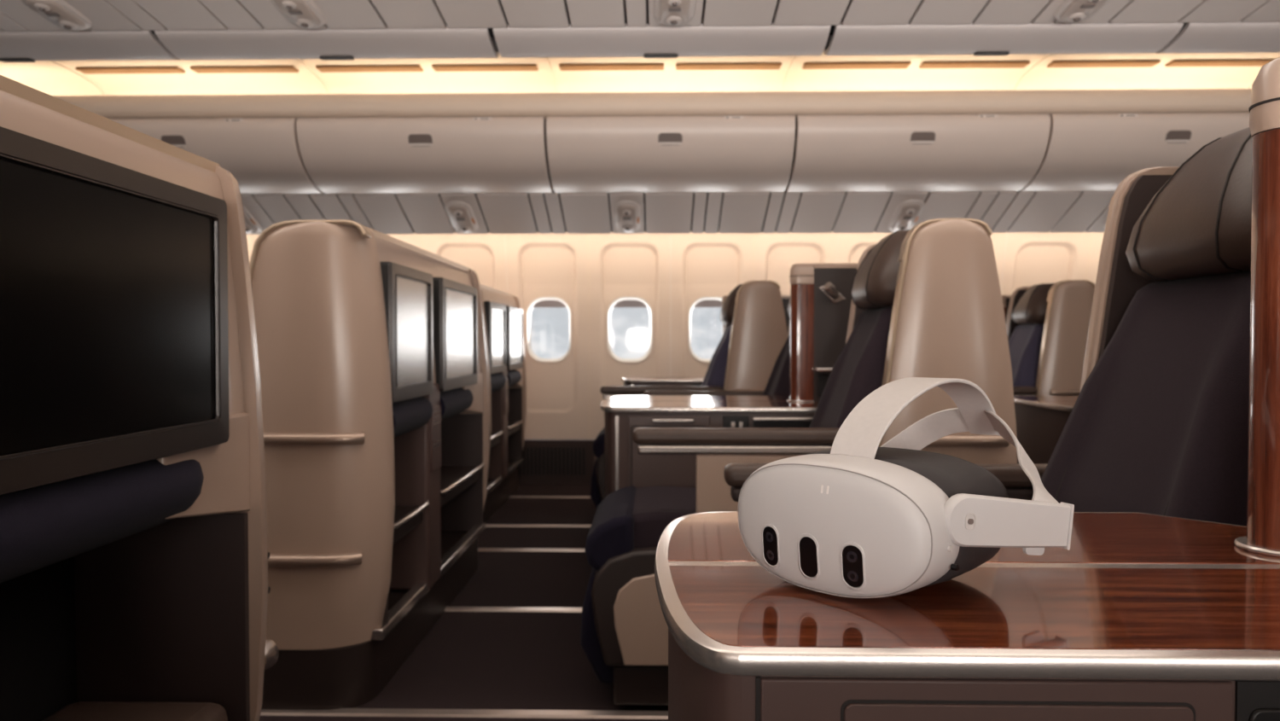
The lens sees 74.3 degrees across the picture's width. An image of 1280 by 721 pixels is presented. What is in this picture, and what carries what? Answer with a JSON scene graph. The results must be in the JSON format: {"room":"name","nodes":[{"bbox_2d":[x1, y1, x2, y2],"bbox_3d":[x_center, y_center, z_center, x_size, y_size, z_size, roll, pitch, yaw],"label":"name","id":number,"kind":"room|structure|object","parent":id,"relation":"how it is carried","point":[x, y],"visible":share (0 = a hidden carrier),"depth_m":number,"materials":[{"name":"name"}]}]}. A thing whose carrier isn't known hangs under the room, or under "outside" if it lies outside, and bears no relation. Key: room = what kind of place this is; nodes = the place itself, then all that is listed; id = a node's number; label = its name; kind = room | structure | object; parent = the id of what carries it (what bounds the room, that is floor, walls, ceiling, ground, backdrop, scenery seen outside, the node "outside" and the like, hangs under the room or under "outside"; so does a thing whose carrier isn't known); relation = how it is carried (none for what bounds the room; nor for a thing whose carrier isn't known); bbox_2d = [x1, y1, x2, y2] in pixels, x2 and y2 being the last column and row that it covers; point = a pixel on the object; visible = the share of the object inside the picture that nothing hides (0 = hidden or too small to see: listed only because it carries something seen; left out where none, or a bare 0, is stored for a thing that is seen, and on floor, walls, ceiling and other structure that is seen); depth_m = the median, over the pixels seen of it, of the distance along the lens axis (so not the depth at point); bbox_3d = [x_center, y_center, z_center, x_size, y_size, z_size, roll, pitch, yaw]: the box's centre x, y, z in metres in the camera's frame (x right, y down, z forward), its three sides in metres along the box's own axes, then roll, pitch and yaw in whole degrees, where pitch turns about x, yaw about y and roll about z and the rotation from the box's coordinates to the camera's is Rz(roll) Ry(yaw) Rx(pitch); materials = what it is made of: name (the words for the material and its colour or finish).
{"room":"aircraft cabin","nodes":[
{"label":"aircraft cabin","id":0,"kind":"room"},
{"bbox_2d":[259,483,668,720],"bbox_3d":[0.298,0.898,2.389,11.500,0.060,6.750,0,1,1],"label":"floor","id":1,"kind":"structure","parent":0,"point":[493,660],"depth_m":2.63,"materials":[{"name":"carpet"}]},
{"bbox_2d":[0,75,279,720],"bbox_3d":[-0.852,0.290,0.776,0.409,1.221,1.504,0,1,1],"label":"shell","id":2,"kind":"object","parent":1,"relation":"on","point":[134,554],"visible":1,"depth_m":1.18,"materials":[{"name":"beige plastic"}]},
{"bbox_2d":[249,219,489,709],"bbox_3d":[-0.826,0.249,2.788,0.409,1.221,1.449,0,1,1],"label":"shell","id":3,"kind":"object","parent":1,"relation":"on","point":[371,343],"visible":0.98,"depth_m":2.12,"materials":[{"name":"beige plastic"}]},
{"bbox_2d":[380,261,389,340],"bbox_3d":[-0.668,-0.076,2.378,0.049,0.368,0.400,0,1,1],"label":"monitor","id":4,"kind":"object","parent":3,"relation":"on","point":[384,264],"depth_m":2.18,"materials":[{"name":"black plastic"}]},
{"bbox_2d":[392,505,422,544],"bbox_3d":[-0.800,0.470,2.389,0.275,0.055,0.366,0,1,1],"label":"shelf","id":5,"kind":"object","parent":3,"relation":"attached to","point":[401,511],"depth_m":2.45,"materials":[{"name":"brown plastic"}]},
{"bbox_2d":[432,277,440,390],"bbox_3d":[-0.656,-0.088,2.953,0.049,0.368,0.520,0,1,1],"label":"monitor","id":6,"kind":"object","parent":3,"relation":"on","point":[436,281],"depth_m":2.69,"materials":[{"name":"black plastic"}]},
{"bbox_2d":[440,465,479,507],"bbox_3d":[-0.786,0.456,3.062,0.275,0.055,0.670,0,1,1],"label":"shelf","id":7,"kind":"object","parent":3,"relation":"attached to","point":[449,474],"depth_m":3.13,"materials":[{"name":"brown plastic"}]},
{"bbox_2d":[260,708,668,719],"bbox_3d":[0.292,0.871,2.073,11.300,0.006,0.036,0,1,1],"label":"trim","id":8,"kind":"structure","parent":1,"relation":"on","point":[340,712],"depth_m":2.08,"materials":[{"name":"metal"}]},
{"bbox_2d":[479,284,526,523],"bbox_3d":[-0.936,0.208,4.776,0.409,1.221,1.339,0,1,1],"label":"shell","id":9,"kind":"object","parent":1,"relation":"on","point":[503,314],"visible":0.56,"depth_m":4.67,"materials":[{"name":"beige plastic"}]},
{"bbox_2d":[483,301,488,336],"bbox_3d":[-0.776,-0.119,4.438,0.049,0.368,0.435,0,1,1],"label":"monitor","id":10,"kind":"object","parent":9,"relation":"on","point":[485,303],"depth_m":4.22,"materials":[{"name":"black plastic"}]},
{"bbox_2d":[490,432,500,448],"bbox_3d":[-0.908,0.428,4.445,0.275,0.055,0.393,0,1,1],"label":"shelf","id":11,"kind":"object","parent":9,"relation":"attached to","point":[496,442],"depth_m":4.52,"materials":[{"name":"brown plastic"}]},
{"bbox_2d":[506,305,507,370],"bbox_3d":[-0.764,-0.131,5.005,0.049,0.368,0.500,0,1,1],"label":"monitor","id":12,"kind":"object","parent":9,"relation":"on","point":[506,305],"depth_m":4.75,"materials":[{"name":"black plastic"}]},
{"bbox_2d":[507,421,520,436],"bbox_3d":[-0.896,0.415,5.063,0.275,0.055,0.533,0,1,1],"label":"shelf","id":13,"kind":"object","parent":9,"relation":"attached to","point":[516,429],"depth_m":5.10,"materials":[{"name":"brown plastic"}]},
{"bbox_2d":[444,606,581,612],"bbox_3d":[0.308,0.854,2.886,11.300,0.006,0.036,0,1,1],"label":"trim","id":14,"kind":"structure","parent":1,"relation":"on","point":[448,608],"depth_m":2.89,"materials":[{"name":"metal"}]},
{"bbox_2d":[477,547,585,552],"bbox_3d":[0.325,0.837,3.717,11.300,0.006,0.036,0,1,1],"label":"trim","id":15,"kind":"structure","parent":1,"relation":"on","point":[479,549],"depth_m":3.72,"materials":[{"name":"metal"}]},
{"bbox_2d":[485,523,591,527],"bbox_3d":[0.335,0.827,4.212,11.300,0.006,0.036,0,1,1],"label":"trim","id":16,"kind":"structure","parent":1,"relation":"on","point":[486,525],"depth_m":4.22,"materials":[{"name":"metal"}]},
{"bbox_2d":[509,495,590,498],"bbox_3d":[0.351,0.811,5.002,11.300,0.006,0.036,0,1,1],"label":"trim","id":17,"kind":"structure","parent":1,"relation":"on","point":[540,497],"depth_m":5.01,"materials":[{"name":"metal"}]},
{"bbox_2d":[590,280,787,509],"bbox_3d":[0.256,0.217,4.355,0.997,1.220,0.545,0,1,1],"label":"seat","id":18,"kind":"object","parent":1,"relation":"on","point":[753,316],"visible":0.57,"depth_m":4.10,"materials":[{"name":"beige plastic"}]},
{"bbox_2d":[622,295,790,385],"bbox_3d":[0.412,0.224,4.834,1.034,1.187,0.409,0,1,1],"label":"console","id":19,"kind":"object","parent":1,"relation":"on","point":[631,381],"visible":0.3,"depth_m":4.66,"materials":[{"name":"metal"}]},
{"bbox_2d":[643,297,790,395],"bbox_3d":[0.416,0.235,3.500,1.089,1.220,0.537,0,1,1],"label":"seat","id":20,"kind":"object","parent":1,"relation":"on","point":[778,384],"visible":0.08,"depth_m":3.60,"materials":[{"name":"fabric"}]},
{"bbox_2d":[600,263,858,498],"bbox_3d":[0.420,0.263,2.914,1.107,1.187,0.609,0,1,1],"label":"console","id":21,"kind":"object","parent":1,"relation":"on","point":[821,297],"visible":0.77,"depth_m":2.82,"materials":[{"name":"wood"}]},
{"bbox_2d":[722,415,748,427],"bbox_3d":[0.298,0.196,2.631,0.080,0.049,0.014,0,1,1],"label":"socket","id":22,"kind":"object","parent":21,"relation":"attached to","point":[728,421],"depth_m":2.62,"materials":[{"name":"plastic"}]},
{"bbox_2d":[751,417,813,421],"bbox_3d":[0.498,0.182,2.615,0.300,0.012,0.019,0,1,1],"label":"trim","id":23,"kind":"structure","parent":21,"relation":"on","point":[753,419],"depth_m":2.61,"materials":[{"name":"metal"}]},
{"bbox_2d":[814,367,832,371],"bbox_3d":[0.780,0.030,2.837,0.384,0.012,0.053,0,1,1],"label":"shelf","id":24,"kind":"object","parent":21,"relation":"attached to","point":[815,369],"depth_m":2.81,"materials":[{"name":"metal"}]},
{"bbox_2d":[580,218,1017,705],"bbox_3d":[0.392,0.259,2.317,1.077,1.220,0.555,0,1,1],"label":"seat","id":25,"kind":"object","parent":1,"relation":"on","point":[927,301],"visible":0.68,"depth_m":2.07,"materials":[{"name":"beige plastic"}]},
{"bbox_2d":[632,485,695,548],"bbox_3d":[0.183,0.451,2.332,0.592,0.145,0.424,0,1,1],"label":"seat cushion","id":26,"kind":"object","parent":25,"relation":"on","point":[654,508],"depth_m":2.19,"materials":[{"name":"fabric"}]},
{"bbox_2d":[654,58,1279,720],"bbox_3d":[0.639,0.308,0.766,1.252,1.187,0.475,0,1,1],"label":"console","id":27,"kind":"object","parent":1,"relation":"on","point":[1144,617],"visible":0.96,"depth_m":0.61,"materials":[{"name":"wood"}]},
{"bbox_2d":[737,377,1074,598],"bbox_3d":[0.254,0.100,0.781,0.260,0.166,0.360,1,1,26],"label":"headset","id":28,"kind":"object","parent":27,"relation":"on","point":[856,518],"visible":1,"depth_m":0.66,"materials":[{"name":"white plastic"}]},
{"bbox_2d":[723,127,1252,526],"bbox_3d":[0.588,0.282,1.210,0.997,1.220,0.590,0,1,1],"label":"seat","id":29,"kind":"object","parent":1,"relation":"on","point":[1157,423],"visible":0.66,"depth_m":1.19,"materials":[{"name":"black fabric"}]},
{"bbox_2d":[1001,295,1011,323],"bbox_3d":[1.927,0.224,4.803,1.034,1.187,0.409,0,1,1],"label":"console","id":30,"kind":"object","parent":1,"relation":"on","point":[1006,299],"visible":0.02,"depth_m":4.76,"materials":[{"name":"brown laminate"}]},
{"bbox_2d":[1013,395,1078,463],"bbox_3d":[1.885,0.264,2.884,1.107,1.187,0.609,0,1,1],"label":"console","id":31,"kind":"object","parent":1,"relation":"on","point":[1040,421],"visible":0.19,"depth_m":2.85,"materials":[{"name":"brown plastic"}]},
{"bbox_2d":[1006,279,1094,395],"bbox_3d":[1.771,0.217,4.324,0.997,1.220,0.545,0,1,1],"label":"seat","id":32,"kind":"object","parent":1,"relation":"on","point":[1047,324],"visible":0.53,"depth_m":4.07,"materials":[{"name":"brown leather"}]},
{"bbox_2d":[0,52,1279,95],"bbox_3d":[0.133,-1.335,3.835,10.723,0.294,1.256,0,1,1],"label":"cove","id":33,"kind":"object","parent":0,"point":[52,78],"visible":0.37,"depth_m":4.29,"materials":[{"name":"white plastic"}]},
{"bbox_2d":[0,29,180,62],"bbox_3d":[-2.308,-1.278,3.102,1.185,0.338,0.269,0,1,1],"label":"bin","id":34,"kind":"object","parent":33,"relation":"attached to","point":[29,46],"visible":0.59,"depth_m":3.03,"materials":[{"name":"white plastic"}]},
{"bbox_2d":[0,0,1279,31],"bbox_3d":[-0.009,-1.204,2.498,6.236,0.121,0.842,0,1,1],"label":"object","id":35,"kind":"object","parent":34,"relation":"attached to","point":[15,15],"depth_m":2.82,"materials":[{"name":"grey plastic"}]},
{"bbox_2d":[21,0,91,30],"bbox_3d":[-1.942,-1.153,2.812,0.135,0.057,0.238,0,1,1],"label":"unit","id":36,"kind":"object","parent":35,"relation":"attached to","point":[59,13],"visible":1,"depth_m":2.80,"materials":[{"name":"grey plastic"}]},
{"bbox_2d":[58,20,77,29],"bbox_3d":[-1.941,-1.139,2.865,0.054,0.018,0.054,0,1,1],"label":"light","id":37,"kind":"object","parent":36,"relation":"attached to","point":[67,25],"depth_m":2.85,"materials":[{"name":"white plastic"}]},
{"bbox_2d":[269,0,325,29],"bbox_3d":[-1.132,-1.152,2.795,0.135,0.057,0.238,0,1,1],"label":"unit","id":38,"kind":"object","parent":35,"relation":"attached to","point":[303,14],"visible":1,"depth_m":2.79,"materials":[{"name":"grey plastic"}]},
{"bbox_2d":[296,18,313,27],"bbox_3d":[-1.131,-1.139,2.849,0.054,0.018,0.054,0,1,1],"label":"light","id":39,"kind":"object","parent":38,"relation":"attached to","point":[299,22],"depth_m":2.84,"materials":[{"name":"white plastic"}]},
{"bbox_2d":[653,0,695,26],"bbox_3d":[0.113,-1.152,2.770,0.135,0.057,0.238,0,1,1],"label":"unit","id":40,"kind":"object","parent":35,"relation":"attached to","point":[672,13],"visible":1,"depth_m":2.77,"materials":[{"name":"grey plastic"}]},
{"bbox_2d":[665,16,681,24],"bbox_3d":[0.114,-1.138,2.824,0.054,0.018,0.054,0,1,1],"label":"light","id":41,"kind":"object","parent":40,"relation":"attached to","point":[669,20],"depth_m":2.81,"materials":[{"name":"white plastic"}]},
{"bbox_2d":[1053,0,1109,23],"bbox_3d":[1.445,-1.151,2.743,0.135,0.057,0.238,0,1,1],"label":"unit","id":42,"kind":"object","parent":35,"relation":"attached to","point":[1071,11],"visible":1,"depth_m":2.76,"materials":[{"name":"grey plastic"}]},
{"bbox_2d":[1067,12,1086,22],"bbox_3d":[1.446,-1.138,2.797,0.054,0.018,0.054,0,1,1],"label":"light","id":43,"kind":"object","parent":42,"relation":"attached to","point":[1072,17],"depth_m":2.79,"materials":[{"name":"white plastic"}]},
{"bbox_2d":[75,66,185,74],"bbox_3d":[-2.525,-1.438,4.188,0.511,0.013,0.070,0,1,1],"label":"grille","id":44,"kind":"object","parent":33,"relation":"attached to","point":[130,69],"visible":1,"depth_m":4.17,"materials":[{"name":"orange plastic"}]},
{"bbox_2d":[108,117,323,194],"bbox_3d":[-2.230,-1.024,4.635,1.188,0.310,1.182,0,1,1],"label":"bin","id":45,"kind":"object","parent":33,"relation":"attached to","point":[263,155],"visible":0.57,"depth_m":4.06,"materials":[{"name":"white plastic"}]},
{"bbox_2d":[240,190,1115,234],"bbox_3d":[-0.217,-0.793,4.545,10.770,0.176,0.369,0,1,1],"label":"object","id":46,"kind":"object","parent":45,"relation":"attached to","point":[1019,212],"depth_m":4.50,"materials":[{"name":"grey plastic"}]},
{"bbox_2d":[242,205,261,233],"bbox_3d":[-2.171,-0.772,4.595,0.142,0.135,0.289,0,1,1],"label":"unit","id":47,"kind":"object","parent":46,"relation":"attached to","point":[253,226],"visible":0.3,"depth_m":4.63,"materials":[{"name":"white plastic"}]},
{"bbox_2d":[245,226,252,232],"bbox_3d":[-2.170,-0.729,4.661,0.057,0.032,0.052,0,1,1],"label":"light","id":48,"kind":"object","parent":47,"relation":"attached to","point":[248,229],"depth_m":4.65,"materials":[{"name":"white plastic"}]},
{"bbox_2d":[444,201,478,233],"bbox_3d":[-0.964,-0.772,4.570,0.142,0.135,0.289,0,1,1],"label":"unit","id":49,"kind":"object","parent":46,"relation":"attached to","point":[461,215],"visible":1,"depth_m":4.54,"materials":[{"name":"white plastic"}]},
{"bbox_2d":[459,225,470,231],"bbox_3d":[-0.962,-0.728,4.636,0.057,0.032,0.052,0,1,1],"label":"light","id":50,"kind":"object","parent":49,"relation":"attached to","point":[462,228],"depth_m":4.63,"materials":[{"name":"white plastic"}]},
{"bbox_2d":[613,200,640,232],"bbox_3d":[-0.069,-0.771,4.552,0.142,0.135,0.289,0,1,1],"label":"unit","id":51,"kind":"object","parent":46,"relation":"attached to","point":[626,213],"visible":1,"depth_m":4.52,"materials":[{"name":"white plastic"}]},
{"bbox_2d":[622,225,633,230],"bbox_3d":[-0.068,-0.728,4.618,0.057,0.032,0.052,0,1,1],"label":"light","id":52,"kind":"object","parent":51,"relation":"attached to","point":[624,227],"depth_m":4.61,"materials":[{"name":"white plastic"}]},
{"bbox_2d":[888,199,925,232],"bbox_3d":[1.425,-0.771,4.522,0.142,0.135,0.289,0,1,1],"label":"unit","id":53,"kind":"object","parent":46,"relation":"attached to","point":[906,214],"visible":0.91,"depth_m":4.49,"materials":[{"name":"white plastic"}]},
{"bbox_2d":[896,224,907,230],"bbox_3d":[1.426,-0.727,4.588,0.057,0.032,0.052,0,1,1],"label":"light","id":54,"kind":"object","parent":53,"relation":"attached to","point":[899,227],"depth_m":4.58,"materials":[{"name":"white plastic"}]},
{"bbox_2d":[190,65,298,73],"bbox_3d":[-1.954,-1.438,4.176,0.511,0.013,0.070,0,1,1],"label":"grille","id":55,"kind":"object","parent":33,"relation":"attached to","point":[257,68],"visible":1,"depth_m":4.16,"materials":[{"name":"orange plastic"}]},
{"bbox_2d":[154,25,499,60],"bbox_3d":[-1.115,-1.278,3.078,1.182,0.338,0.269,0,1,1],"label":"bin","id":56,"kind":"object","parent":33,"relation":"attached to","point":[324,44],"visible":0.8,"depth_m":3.01,"materials":[{"name":"white plastic"}]},
{"bbox_2d":[315,64,423,72],"bbox_3d":[-1.332,-1.438,4.164,0.512,0.013,0.070,0,1,1],"label":"grille","id":57,"kind":"object","parent":33,"relation":"attached to","point":[385,67],"visible":1,"depth_m":4.14,"materials":[{"name":"orange plastic"}]},
{"bbox_2d":[296,116,553,194],"bbox_3d":[-1.037,-1.024,4.611,1.191,0.310,1.182,0,1,1],"label":"bin","id":58,"kind":"object","parent":33,"relation":"attached to","point":[390,154],"visible":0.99,"depth_m":4.07,"materials":[{"name":"white plastic"}]},
{"bbox_2d":[431,64,538,71],"bbox_3d":[-0.760,-1.438,4.152,0.512,0.013,0.070,0,1,1],"label":"grille","id":59,"kind":"object","parent":33,"relation":"attached to","point":[513,66],"visible":1,"depth_m":4.13,"materials":[{"name":"plastic"}]},
{"bbox_2d":[558,63,663,70],"bbox_3d":[-0.139,-1.438,4.140,0.510,0.013,0.070,0,1,1],"label":"grille","id":60,"kind":"object","parent":33,"relation":"attached to","point":[640,66],"visible":1,"depth_m":4.12,"materials":[{"name":"plastic"}]},
{"bbox_2d":[493,23,830,58],"bbox_3d":[0.076,-1.277,3.054,1.179,0.338,0.269,0,1,1],"label":"bin","id":61,"kind":"object","parent":33,"relation":"attached to","point":[646,42],"visible":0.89,"depth_m":2.98,"materials":[{"name":"grey plastic"}]},
{"bbox_2d":[546,115,795,193],"bbox_3d":[0.156,-1.023,4.587,1.187,0.310,1.182,0,1,1],"label":"bin","id":62,"kind":"object","parent":33,"relation":"attached to","point":[704,154],"visible":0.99,"depth_m":4.05,"materials":[{"name":"white plastic"}]},
{"bbox_2d":[675,62,781,69],"bbox_3d":[0.432,-1.437,4.128,0.510,0.013,0.070,0,1,1],"label":"grille","id":63,"kind":"object","parent":33,"relation":"attached to","point":[766,66],"visible":1,"depth_m":4.10,"materials":[{"name":"orange plastic"}]},
{"bbox_2d":[802,61,910,69],"bbox_3d":[1.052,-1.437,4.116,0.511,0.013,0.070,0,1,1],"label":"grille","id":64,"kind":"object","parent":33,"relation":"attached to","point":[895,65],"visible":1,"depth_m":4.09,"materials":[{"name":"orange plastic"}]},
{"bbox_2d":[785,113,1050,192],"bbox_3d":[1.347,-1.023,4.562,1.188,0.310,1.182,0,1,1],"label":"bin","id":65,"kind":"object","parent":33,"relation":"attached to","point":[861,153],"visible":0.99,"depth_m":4.03,"materials":[{"name":"white plastic"}]},
{"bbox_2d":[919,60,1029,68],"bbox_3d":[1.623,-1.437,4.104,0.511,0.013,0.070,0,1,1],"label":"grille","id":66,"kind":"object","parent":33,"relation":"attached to","point":[1022,64],"visible":1,"depth_m":4.08,"materials":[{"name":"plastic"}]},
{"bbox_2d":[823,20,1183,55],"bbox_3d":[1.272,-1.277,3.030,1.194,0.338,0.269,0,1,1],"label":"bin","id":67,"kind":"object","parent":33,"relation":"attached to","point":[975,39],"visible":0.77,"depth_m":2.96,"materials":[{"name":"grey plastic"}]},
{"bbox_2d":[1047,59,1160,67],"bbox_3d":[2.244,-1.437,4.092,0.510,0.013,0.070,0,1,1],"label":"grille","id":68,"kind":"object","parent":33,"relation":"attached to","point":[1150,63],"visible":1,"depth_m":4.07,"materials":[{"name":"orange plastic"}]},
{"bbox_2d":[1020,112,1250,191],"bbox_3d":[2.538,-1.022,4.538,1.186,0.310,1.182,0,1,1],"label":"bin","id":69,"kind":"object","parent":33,"relation":"attached to","point":[1085,152],"visible":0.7,"depth_m":3.98,"materials":[{"name":"white plastic"}]},
{"bbox_2d":[1155,20,1279,52],"bbox_3d":[2.469,-1.276,3.006,1.182,0.338,0.269,0,1,1],"label":"bin","id":70,"kind":"object","parent":33,"relation":"attached to","point":[1239,37],"visible":0.47,"depth_m":2.95,"materials":[{"name":"grey plastic"}]},
{"bbox_2d":[1164,59,1273,66],"bbox_3d":[2.814,-1.436,4.080,0.510,0.013,0.070,0,1,1],"label":"grille","id":71,"kind":"object","parent":33,"relation":"attached to","point":[1175,62],"visible":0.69,"depth_m":4.07,"materials":[{"name":"plastic"}]},
{"bbox_3d":[0.337,-1.188,4.260,11.500,0.027,0.420,0,1,1],"label":"trim","id":72,"kind":"structure","parent":33,"relation":"attached to","visible":0},
{"bbox_2d":[52,88,1251,118],"bbox_3d":[0.332,-1.225,4.020,11.500,0.113,0.060,0,1,1],"label":"trim","id":73,"kind":"structure","parent":72,"relation":"attached to","point":[1163,101],"depth_m":4.00,"materials":[{"name":"white plastic"}]},
{"bbox_2d":[246,231,1104,439],"bbox_3d":[0.197,-0.201,5.436,8.495,1.430,0.163,0,1,1],"label":"wall","id":74,"kind":"structure","parent":0,"point":[588,272],"depth_m":5.47,"materials":[{"name":"beige plastic"}]},
{"bbox_2d":[525,296,571,362],"bbox_3d":[-0.597,-0.203,5.568,0.304,0.437,0.087,0,1,1],"label":"window","id":75,"kind":"structure","parent":74,"relation":"in","point":[541,301],"depth_m":5.54,"materials":[{"name":"white plastic"}]},
{"bbox_2d":[533,300,566,307],"bbox_3d":[-0.596,-0.377,5.584,0.233,0.054,0.005,0,1,1],"label":"shade","id":76,"kind":"object","parent":75,"relation":"attached to","point":[541,303],"depth_m":5.58,"materials":[{"name":"beige plastic"}]},
{"bbox_2d":[518,439,597,483],"bbox_3d":[0.361,0.660,5.520,11.500,0.285,0.098,0,1,1],"label":"air vent","id":77,"kind":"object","parent":74,"relation":"attached to","point":[544,461],"depth_m":5.50,"materials":[{"name":"black plastic"}]},
{"bbox_2d":[606,296,652,362],"bbox_3d":[-0.066,-0.203,5.557,0.304,0.437,0.087,0,1,1],"label":"window","id":78,"kind":"structure","parent":74,"relation":"in","point":[622,301],"depth_m":5.53,"materials":[{"name":"white plastic"}]},
{"bbox_2d":[612,300,646,307],"bbox_3d":[-0.065,-0.377,5.573,0.233,0.054,0.005,0,1,1],"label":"shade","id":79,"kind":"object","parent":78,"relation":"attached to","point":[621,303],"depth_m":5.57,"materials":[{"name":"beige plastic"}]},
{"bbox_2d":[688,296,722,362],"bbox_3d":[0.465,-0.203,5.546,0.304,0.437,0.087,0,1,1],"label":"window","id":80,"kind":"structure","parent":74,"relation":"in","point":[711,301],"depth_m":5.53,"materials":[{"name":"white plastic"}]},
{"bbox_2d":[693,300,721,307],"bbox_3d":[0.466,-0.377,5.563,0.233,0.054,0.005,0,1,1],"label":"shade","id":81,"kind":"object","parent":80,"relation":"attached to","point":[702,303],"depth_m":5.56,"materials":[{"name":"beige plastic"}]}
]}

